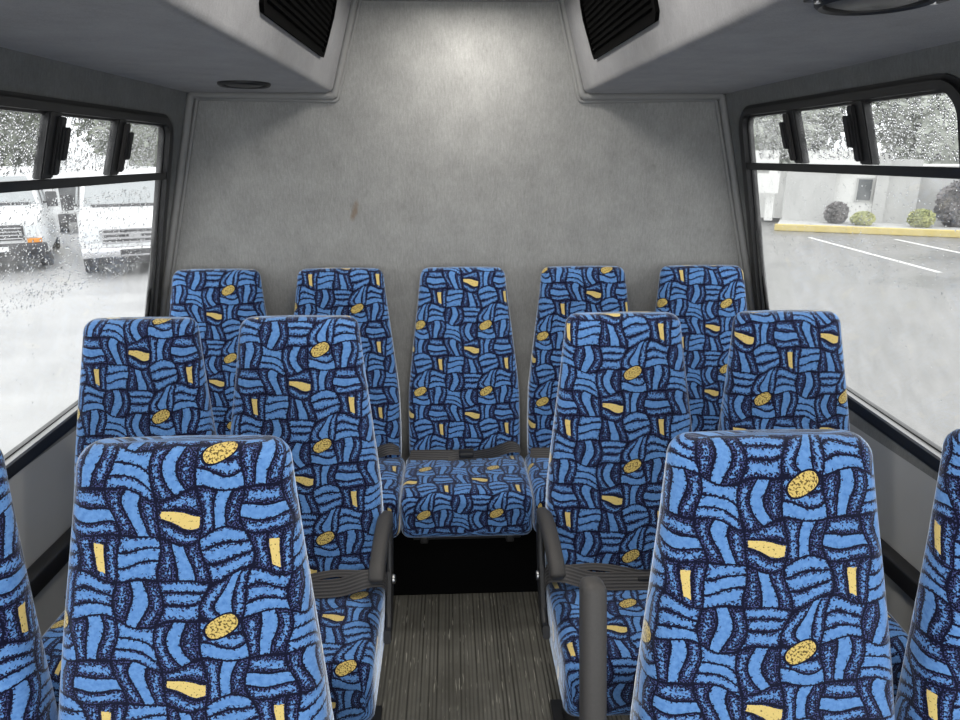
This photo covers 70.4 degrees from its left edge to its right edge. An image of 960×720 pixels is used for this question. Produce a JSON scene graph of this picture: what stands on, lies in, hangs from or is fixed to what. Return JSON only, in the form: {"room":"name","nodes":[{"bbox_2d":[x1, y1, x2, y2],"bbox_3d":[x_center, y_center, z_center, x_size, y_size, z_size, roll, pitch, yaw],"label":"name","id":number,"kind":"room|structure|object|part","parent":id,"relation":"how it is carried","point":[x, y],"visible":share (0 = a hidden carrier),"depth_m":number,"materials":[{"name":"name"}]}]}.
{"room":"vehicle interior","nodes":[
{"label":"vehicle interior","id":0,"kind":"room"},
{"bbox_2d":[0,47,187,636],"bbox_3d":[-1.084,0.508,0.626,0.268,1.810,4.400,-1,17,-2],"label":"wall","id":1,"kind":"structure","parent":0,"point":[42,492],"depth_m":1.95,"materials":[{"name":"grey plastic"}]},
{"bbox_2d":[27,526,71,598],"bbox_3d":[-1.161,1.013,0.501,0.047,0.055,3.880,-1,17,-2],"label":"trim","id":2,"kind":"structure","parent":1,"relation":"attached to","point":[42,571],"depth_m":1.92,"materials":[{"name":"black plastic"}]},
{"bbox_2d":[0,90,173,479],"bbox_3d":[-1.160,-0.235,1.996,0.259,0.964,1.259,-1,17,-2],"label":"window","id":3,"kind":"structure","parent":1,"relation":"in","point":[53,140],"depth_m":1.94,"materials":[{"name":"black metal"}]},
{"bbox_2d":[0,110,158,415],"bbox_3d":[-1.162,-0.281,1.925,0.201,0.773,1.011,-1,17,-2],"label":"raindrops","id":4,"kind":"object","parent":3,"relation":"attached to","point":[6,126],"visible":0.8,"depth_m":1.86,"materials":[{"name":"liquid"}]},
{"bbox_2d":[175,1,739,464],"bbox_3d":[-0.071,-0.285,2.738,2.449,2.115,0.050,-1,17,-2],"label":"wall","id":5,"kind":"structure","parent":0,"point":[457,133],"depth_m":2.58,"materials":[{"name":"grey plastic"}]},
{"bbox_2d":[160,0,754,316],"bbox_3d":[-0.070,-0.411,2.657,2.457,1.844,0.028,-1,17,-2],"label":"trim","id":6,"kind":"structure","parent":5,"relation":"attached to","point":[191,96],"depth_m":2.51,"materials":[{"name":"grey plastic"}]},
{"bbox_2d":[385,523,544,595],"bbox_3d":[-0.059,0.674,2.743,2.440,0.275,0.490,-1,17,-2],"label":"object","id":7,"kind":"structure","parent":5,"relation":"attached to","point":[477,565],"depth_m":2.51,"materials":[{"name":"black carpet"}]},
{"bbox_2d":[169,268,266,434],"bbox_3d":[-0.972,0.155,2.444,0.456,0.893,0.525,-1,17,-2],"label":"passenger seat","id":8,"kind":"object","parent":7,"relation":"on","point":[219,301],"visible":0.3,"depth_m":2.51,"materials":[{"name":"blue fabric"}]},
{"bbox_2d":[294,268,404,537],"bbox_3d":[-0.514,0.149,2.463,0.456,0.893,0.525,-1,17,-2],"label":"passenger seat","id":9,"kind":"object","parent":7,"relation":"on","point":[357,293],"visible":0.45,"depth_m":2.53,"materials":[{"name":"blue fabric"}]},
{"bbox_3d":[-0.520,0.038,2.587,0.428,0.751,0.223,-1,17,-2],"label":"backrest","id":10,"kind":"part","parent":9,"relation":"part of","materials":[{"name":"blue fabric"}]},
{"bbox_2d":[378,457,404,537],"bbox_3d":[-0.510,0.488,2.487,0.456,0.180,0.377,-1,17,-2],"label":"cushion","id":11,"kind":"object","parent":9,"relation":"on","point":[392,469],"depth_m":2.38,"materials":[{"name":"blue fabric"}]},
{"bbox_2d":[400,267,532,543],"bbox_3d":[-0.055,0.143,2.482,0.456,0.893,0.525,-1,17,-2],"label":"passenger seat","id":12,"kind":"object","parent":7,"relation":"on","point":[466,476],"visible":1,"depth_m":2.55,"materials":[{"name":"blue fabric"}]},
{"bbox_3d":[-0.062,0.031,2.606,0.428,0.751,0.223,-1,17,-2],"label":"backrest","id":13,"kind":"part","parent":12,"relation":"part of","materials":[{"name":"blue fabric"}]},
{"bbox_2d":[400,454,532,537],"bbox_3d":[-0.052,0.481,2.506,0.456,0.180,0.377,-1,17,-2],"label":"cushion","id":14,"kind":"object","parent":12,"relation":"on","point":[443,495],"depth_m":2.34,"materials":[{"name":"blue fabric"}]},
{"bbox_3d":[-0.053,0.485,2.552,0.380,0.197,0.420,-1,17,-2],"label":"seat frame","id":15,"kind":"part","parent":12,"relation":"part of","materials":[{"name":"black paint"}]},
{"bbox_2d":[525,266,628,530],"bbox_3d":[0.403,0.137,2.501,0.456,0.893,0.525,-1,17,-2],"label":"passenger seat","id":16,"kind":"object","parent":7,"relation":"on","point":[564,291],"visible":0.42,"depth_m":2.57,"materials":[{"name":"blue fabric"}]},
{"bbox_2d":[525,454,548,530],"bbox_3d":[0.407,0.475,2.525,0.456,0.180,0.377,-1,17,-2],"label":"cushion","id":17,"kind":"object","parent":16,"relation":"on","point":[536,465],"depth_m":2.44,"materials":[{"name":"blue fabric"}]},
{"bbox_3d":[0.397,0.025,2.625,0.428,0.751,0.223,-1,17,-2],"label":"backrest","id":18,"kind":"part","parent":16,"relation":"part of","materials":[{"name":"blue fabric"}]},
{"bbox_2d":[655,265,746,431],"bbox_3d":[0.862,0.130,2.519,0.456,0.893,0.525,-1,17,-2],"label":"passenger seat","id":19,"kind":"object","parent":7,"relation":"on","point":[706,300],"visible":0.29,"depth_m":2.59,"materials":[{"name":"blue fabric"}]},
{"bbox_2d":[376,591,629,719],"bbox_3d":[0.025,1.385,0.954,2.540,0.060,4.430,-1,17,-2],"label":"floor","id":20,"kind":"structure","parent":0,"point":[464,656],"depth_m":2.21,"materials":[{"name":"rubber"}]},
{"bbox_2d":[0,449,58,719],"bbox_3d":[-0.857,0.749,0.939,0.427,1.168,0.525,-1,17,-2],"label":"passenger seat","id":21,"kind":"object","parent":20,"relation":"on","point":[26,688],"visible":1,"depth_m":1.01,"materials":[{"name":"blue fabric"}]},
{"bbox_2d":[41,317,215,712],"bbox_3d":[-0.876,0.516,1.716,0.397,1.168,0.525,-1,17,-2],"label":"passenger seat","id":22,"kind":"object","parent":20,"relation":"on","point":[140,376],"visible":0.34,"depth_m":1.74,"materials":[{"name":"blue fabric"}]},
{"bbox_2d":[41,610,64,712],"bbox_3d":[-0.868,0.723,1.701,0.389,0.180,0.377,-1,17,-2],"label":"cushion","id":23,"kind":"object","parent":22,"relation":"on","point":[52,640],"depth_m":1.58,"materials":[{"name":"blue fabric"}]},
{"bbox_3d":[-0.878,0.273,1.801,0.385,0.751,0.223,-1,17,-2],"label":"backrest","id":24,"kind":"part","parent":22,"relation":"part of","materials":[{"name":"blue fabric"}]},
{"bbox_2d":[58,435,333,719],"bbox_3d":[-0.413,0.743,0.957,0.447,1.168,0.525,-1,17,-2],"label":"passenger seat","id":25,"kind":"object","parent":20,"relation":"on","point":[190,594],"visible":1,"depth_m":0.98,"materials":[{"name":"blue fabric"}]},
{"bbox_2d":[230,315,395,719],"bbox_3d":[-0.449,0.511,1.734,0.447,1.168,0.525,-1,17,-2],"label":"passenger seat","id":26,"kind":"object","parent":20,"relation":"on","point":[300,380],"visible":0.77,"depth_m":1.76,"materials":[{"name":"blue fabric"}]},
{"bbox_3d":[-0.471,0.268,1.818,0.414,0.751,0.223,-1,17,-2],"label":"backrest","id":27,"kind":"part","parent":26,"relation":"part of","materials":[{"name":"blue fabric"}]},
{"bbox_2d":[315,587,385,719],"bbox_3d":[-0.460,0.718,1.718,0.418,0.180,0.377,-1,17,-2],"label":"cushion","id":28,"kind":"object","parent":26,"relation":"on","point":[352,624],"depth_m":1.61,"materials":[{"name":"blue fabric"}]},
{"bbox_3d":[-0.333,0.942,1.847,0.100,0.276,0.280,-1,17,-2],"label":"leg","id":29,"kind":"part","parent":26,"relation":"part of","materials":[{"name":"black paint"}]},
{"bbox_3d":[-0.251,0.468,1.738,0.038,0.072,0.300,-1,17,-2],"label":"armrest","id":30,"kind":"part","parent":26,"relation":"part of","materials":[{"name":"grey plastic"}]},
{"bbox_2d":[536,312,691,719],"bbox_3d":[0.380,0.499,1.768,0.444,1.168,0.525,-1,17,-2],"label":"passenger seat","id":31,"kind":"object","parent":20,"relation":"on","point":[622,398],"visible":0.7,"depth_m":1.80,"materials":[{"name":"blue fabric"}]},
{"bbox_3d":[0.180,0.462,1.756,0.038,0.072,0.300,-1,17,-2],"label":"armrest","id":32,"kind":"part","parent":31,"relation":"part of","materials":[{"name":"grey plastic"}]},
{"bbox_3d":[0.265,0.934,1.871,0.100,0.276,0.280,-1,17,-2],"label":"leg","id":33,"kind":"part","parent":31,"relation":"part of","materials":[{"name":"black paint"}]},
{"bbox_2d":[546,582,647,716],"bbox_3d":[0.397,0.706,1.753,0.418,0.180,0.377,-1,17,-2],"label":"cushion","id":34,"kind":"object","parent":31,"relation":"on","point":[626,602],"depth_m":1.64,"materials":[{"name":"blue fabric"}]},
{"bbox_3d":[0.387,0.256,1.853,0.414,0.751,0.223,-1,17,-2],"label":"backrest","id":35,"kind":"part","parent":31,"relation":"part of","materials":[{"name":"blue fabric"}]},
{"bbox_2d":[579,429,894,719],"bbox_3d":[0.406,0.737,0.974,0.504,1.168,0.525,-1,17,-2],"label":"passenger seat","id":36,"kind":"object","parent":20,"relation":"on","point":[766,599],"visible":1,"depth_m":1.00,"materials":[{"name":"blue fabric"}]},
{"bbox_3d":[0.180,0.521,1.012,0.062,0.396,0.129,-1,17,-2],"label":"armrest","id":37,"kind":"part","parent":36,"relation":"part of","materials":[{"name":"grey plastic"}]},
{"bbox_2d":[718,310,907,705],"bbox_3d":[0.845,0.493,1.787,0.397,1.168,0.525,-1,17,-2],"label":"passenger seat","id":38,"kind":"object","parent":20,"relation":"on","point":[785,370],"visible":0.27,"depth_m":1.81,"materials":[{"name":"blue fabric"}]},
{"bbox_3d":[0.834,0.250,1.872,0.385,0.751,0.223,-1,17,-2],"label":"backrest","id":39,"kind":"part","parent":38,"relation":"part of","materials":[{"name":"blue fabric"}]},
{"bbox_2d":[887,611,907,705],"bbox_3d":[0.844,0.700,1.772,0.389,0.180,0.377,-1,17,-2],"label":"cushion","id":40,"kind":"object","parent":38,"relation":"on","point":[898,636],"depth_m":1.60,"materials":[{"name":"blue fabric"}]},
{"bbox_2d":[894,429,959,719],"bbox_3d":[0.888,0.731,0.991,0.427,1.168,0.525,-1,17,-2],"label":"passenger seat","id":41,"kind":"object","parent":20,"relation":"on","point":[929,682],"visible":1,"depth_m":1.04,"materials":[{"name":"blue fabric"}]},
{"bbox_2d":[724,41,959,634],"bbox_3d":[1.132,0.478,0.717,0.268,1.810,4.400,-1,17,-2],"label":"wall","id":42,"kind":"structure","parent":0,"point":[905,486],"depth_m":1.93,"materials":[{"name":"grey plastic"}]},
{"bbox_2d":[739,73,959,472],"bbox_3d":[1.071,-0.294,2.079,0.267,0.964,1.259,-1,17,-2],"label":"window","id":43,"kind":"structure","parent":42,"relation":"in","point":[860,135],"depth_m":1.89,"materials":[{"name":"black metal"}]},
{"bbox_2d":[753,93,959,402],"bbox_3d":[1.072,-0.347,2.006,0.197,0.756,1.009,-1,17,-2],"label":"raindrops","id":44,"kind":"object","parent":43,"relation":"attached to","point":[938,107],"visible":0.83,"depth_m":1.70,"materials":[{"name":"liquid"}]},
{"bbox_2d":[880,537,919,601],"bbox_3d":[1.233,0.980,0.600,0.047,0.055,3.880,-1,17,-2],"label":"trim","id":45,"kind":"structure","parent":42,"relation":"attached to","point":[898,569],"depth_m":1.88,"materials":[{"name":"black plastic"}]},
{"bbox_3d":[0.022,-0.694,0.331,1.000,0.050,4.430,-1,17,-2],"label":"ceiling","id":46,"kind":"structure","parent":0,"visible":0},
{"bbox_2d":[0,0,351,92],"bbox_3d":[-0.676,-0.522,0.325,0.660,0.375,4.380,-1,17,-2],"label":"compartment","id":47,"kind":"structure","parent":46,"relation":"attached to","point":[188,46],"depth_m":1.43,"materials":[{"name":"grey plastic"}]},
{"bbox_2d":[217,80,270,88],"bbox_3d":[-0.738,-0.861,2.133,0.160,0.012,0.160,-1,17,-2],"label":"ceiling speaker","id":48,"kind":"object","parent":47,"relation":"attached to","point":[238,84],"visible":1,"depth_m":2.10,"materials":[{"name":"black plastic"}]},
{"bbox_2d":[227,84,260,87],"bbox_3d":[-0.738,-0.860,2.133,0.136,0.009,0.136,-1,17,-2],"label":"grille","id":49,"kind":"object","parent":48,"relation":"attached to","point":[228,85],"depth_m":2.12,"materials":[{"name":"black plastic"}]},
{"bbox_2d":[259,0,336,57],"bbox_3d":[-0.449,-0.945,1.768,0.071,0.214,0.765,-1,17,-2],"label":"ceiling vent","id":50,"kind":"object","parent":47,"relation":"in","point":[310,22],"visible":1,"depth_m":1.82,"materials":[{"name":"black plastic"}]},
{"bbox_2d":[564,0,959,93],"bbox_3d":[0.718,-0.541,0.383,0.669,0.375,4.380,-1,17,-2],"label":"compartment","id":51,"kind":"structure","parent":46,"relation":"attached to","point":[694,46],"depth_m":1.47,"materials":[{"name":"grey plastic"}]},
{"bbox_2d":[580,0,659,59],"bbox_3d":[0.355,-0.967,1.840,0.071,0.214,0.725,-1,17,-2],"label":"ceiling vent","id":52,"kind":"object","parent":51,"relation":"in","point":[608,24],"visible":1,"depth_m":1.87,"materials":[{"name":"black plastic"}]},
{"bbox_2d":[803,0,948,15],"bbox_3d":[0.575,-0.520,0.988,0.163,0.012,0.163,15,22,40],"label":"ceiling speaker","id":53,"kind":"object","parent":51,"relation":"attached to","point":[829,7],"visible":1,"depth_m":1.00,"materials":[{"name":"black plastic"}]},
{"bbox_2d":[824,0,920,10],"bbox_3d":[0.575,-0.519,0.989,0.139,0.009,0.139,-1,17,-2],"label":"grille","id":54,"kind":"object","parent":53,"relation":"attached to","point":[829,5],"depth_m":0.99,"materials":[{"name":"black plastic"}]},
{"label":"outside","id":55,"kind":"structure","parent":0,"visible":0},
{"bbox_2d":[0,189,959,454],"bbox_3d":[-1.683,-9.096,38.994,140.000,0.300,140.000,-1,17,-2],"label":"ground","id":56,"kind":"structure","parent":55,"point":[890,382],"depth_m":10.51,"materials":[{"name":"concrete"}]},
{"bbox_2d":[0,110,40,165],"bbox_3d":[-22.431,-11.029,29.041,6.300,9.176,6.527,-1,17,-2],"label":"tree","id":57,"kind":"object","parent":56,"relation":"on","point":[19,161],"visible":0.26,"depth_m":29.75,"materials":[{"name":"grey plant"}]},
{"bbox_2d":[0,166,59,264],"bbox_3d":[-11.215,-3.426,15.950,2.480,2.080,5.430,-9,19,-27],"label":"van","id":58,"kind":"object","parent":56,"relation":"on","point":[10,197],"visible":0.8,"depth_m":14.56,"materials":[{"name":"white paint"}]},
{"bbox_3d":[-9.925,-2.228,13.826,0.600,0.100,0.020,-9,19,-27],"label":"number plate","id":59,"kind":"part","parent":58,"relation":"part of","materials":[{"name":"white paint"}]},
{"bbox_2d":[0,225,24,240],"bbox_3d":[-9.987,-2.563,13.846,1.200,0.310,0.060,-9,19,-27],"label":"grille","id":60,"kind":"object","parent":58,"relation":"attached to","point":[13,236],"depth_m":14.00,"materials":[{"name":"silver metal"}]},
{"bbox_2d":[43,191,57,205],"bbox_3d":[-9.649,-3.612,15.255,0.310,0.330,0.080,-9,19,-27],"label":"mirror","id":61,"kind":"object","parent":58,"relation":"attached to","point":[51,195],"depth_m":15.23,"materials":[{"name":"grey mirror"}]},
{"bbox_2d":[52,156,128,230],"bbox_3d":[-13.702,-5.971,23.985,2.800,2.349,6.750,-10,19,-29],"label":"bus","id":62,"kind":"object","parent":56,"relation":"on","point":[71,190],"visible":0.1,"depth_m":21.03,"materials":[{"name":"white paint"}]},
{"bbox_2d":[71,119,133,165],"bbox_3d":[-18.317,-14.841,36.513,8.144,12.179,7.898,-1,17,-2],"label":"tree","id":63,"kind":"object","parent":56,"relation":"on","point":[84,122],"visible":0.02,"depth_m":35.15,"materials":[{"name":"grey plant"}]},
{"bbox_2d":[59,166,155,272],"bbox_3d":[-8.165,-3.381,15.788,2.480,2.080,5.430,-9,19,-27],"label":"van","id":64,"kind":"object","parent":56,"relation":"on","point":[96,190],"visible":0.41,"depth_m":13.88,"materials":[{"name":"white paint"}]},
{"bbox_2d":[59,194,76,210],"bbox_3d":[-8.506,-3.268,14.102,0.310,0.330,0.080,-9,19,-27],"label":"mirror","id":65,"kind":"object","parent":64,"relation":"attached to","point":[69,198],"depth_m":14.06,"materials":[{"name":"grey mirror"}]},
{"bbox_2d":[100,226,151,243],"bbox_3d":[-6.937,-2.518,13.684,1.200,0.310,0.060,-9,19,-27],"label":"grille","id":66,"kind":"object","parent":64,"relation":"attached to","point":[147,237],"depth_m":13.59,"materials":[{"name":"silver metal"}]},
{"bbox_3d":[-6.875,-2.183,13.664,0.600,0.100,0.020,-9,19,-27],"label":"number plate","id":67,"kind":"part","parent":64,"relation":"part of","materials":[{"name":"white metal"}]},
{"bbox_2d":[87,119,157,166],"bbox_3d":[-14.521,-11.443,30.363,6.472,9.192,6.642,-1,17,-2],"label":"tree","id":68,"kind":"object","parent":56,"relation":"on","point":[141,143],"visible":0.04,"depth_m":28.64,"materials":[{"name":"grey plant"}]},
{"bbox_2d":[753,110,821,162],"bbox_3d":[13.136,-11.027,32.358,6.029,7.190,6.307,-1,17,-2],"label":"tree","id":69,"kind":"object","parent":56,"relation":"on","point":[785,159],"visible":0.09,"depth_m":30.24,"materials":[{"name":"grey plant"}]},
{"bbox_2d":[797,106,846,163],"bbox_3d":[17.316,-14.233,38.343,6.831,9.884,7.076,11,20,32],"label":"tree","id":70,"kind":"object","parent":56,"relation":"on","point":[832,116],"visible":0.02,"depth_m":36.16,"materials":[{"name":"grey plant"}]},
{"bbox_2d":[774,224,959,237],"bbox_3d":[13.724,-3.742,20.145,9.270,0.220,0.115,8,18,24],"label":"kerb","id":71,"kind":"object","parent":56,"relation":"on","point":[778,227],"visible":1,"depth_m":20.87,"materials":[{"name":"paint"}]},
{"bbox_2d":[778,217,959,229],"bbox_3d":[16.303,-5.286,25.341,9.200,0.190,11.880,8,18,24],"label":"pavement","id":72,"kind":"structure","parent":56,"relation":"on","point":[848,223],"depth_m":21.97,"materials":[{"name":"grey concrete"}]},
{"bbox_2d":[823,201,849,223],"bbox_3d":[11.675,-4.813,22.314,0.762,0.802,0.825,-1,17,-4],"label":"bush","id":73,"kind":"object","parent":72,"relation":"on","point":[833,210],"visible":0.98,"depth_m":22.10,"materials":[{"name":"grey plant"}]},
{"bbox_2d":[755,150,959,223],"bbox_3d":[17.654,-6.043,23.577,15.500,2.350,7.400,8,18,24],"label":"office building","id":74,"kind":"structure","parent":72,"relation":"on","point":[807,182],"depth_m":22.76,"materials":[{"name":"grey concrete"}]},
{"bbox_3d":[11.406,-5.757,23.606,1.530,1.800,1.200,8,18,24],"label":"grey panel","id":75,"kind":"part","parent":74,"relation":"part of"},
{"bbox_3d":[12.741,-5.641,22.567,0.400,0.670,0.030,8,18,24],"label":"pane","id":76,"kind":"part","parent":74,"relation":"part of","materials":[{"name":"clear glass"}]},
{"bbox_2d":[849,211,875,225],"bbox_3d":[12.199,-4.500,21.698,0.782,0.527,0.768,8,18,24],"label":"bush","id":77,"kind":"object","parent":72,"relation":"on","point":[856,217],"visible":0.95,"depth_m":21.51,"materials":[{"name":"green plant"}]},
{"bbox_2d":[906,208,936,227],"bbox_3d":[13.647,-4.374,21.081,0.789,0.647,0.818,8,18,24],"label":"bush","id":78,"kind":"object","parent":72,"relation":"on","point":[922,218],"visible":0.98,"depth_m":20.88,"materials":[{"name":"green plant"}]},
{"bbox_2d":[933,179,959,226],"bbox_3d":[14.773,-4.815,21.082,1.195,1.527,1.194,-6,18,-20],"label":"bush","id":79,"kind":"object","parent":72,"relation":"on","point":[948,196],"visible":0.99,"depth_m":20.94,"materials":[{"name":"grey plant"}]},
{"bbox_2d":[807,237,941,272],"bbox_3d":[9.623,-2.720,17.122,0.110,0.006,6.320,1,17,2],"label":"parking line","id":80,"kind":"object","parent":56,"relation":"on","point":[807,237],"visible":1,"depth_m":16.30,"materials":[{"name":"white paint"}]},
{"bbox_2d":[872,93,958,163],"bbox_3d":[20.760,-10.737,30.576,6.065,7.638,6.102,-1,17,-2],"label":"tree","id":81,"kind":"object","parent":56,"relation":"on","point":[930,129],"visible":0.39,"depth_m":29.65,"materials":[{"name":"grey plant"}]},
{"bbox_2d":[894,239,959,252],"bbox_3d":[11.931,-2.622,16.785,0.110,0.006,6.013,0,17,1],"label":"parking line","id":82,"kind":"object","parent":56,"relation":"on","point":[894,239],"visible":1,"depth_m":18.08,"materials":[{"name":"white paint"}]}
]}

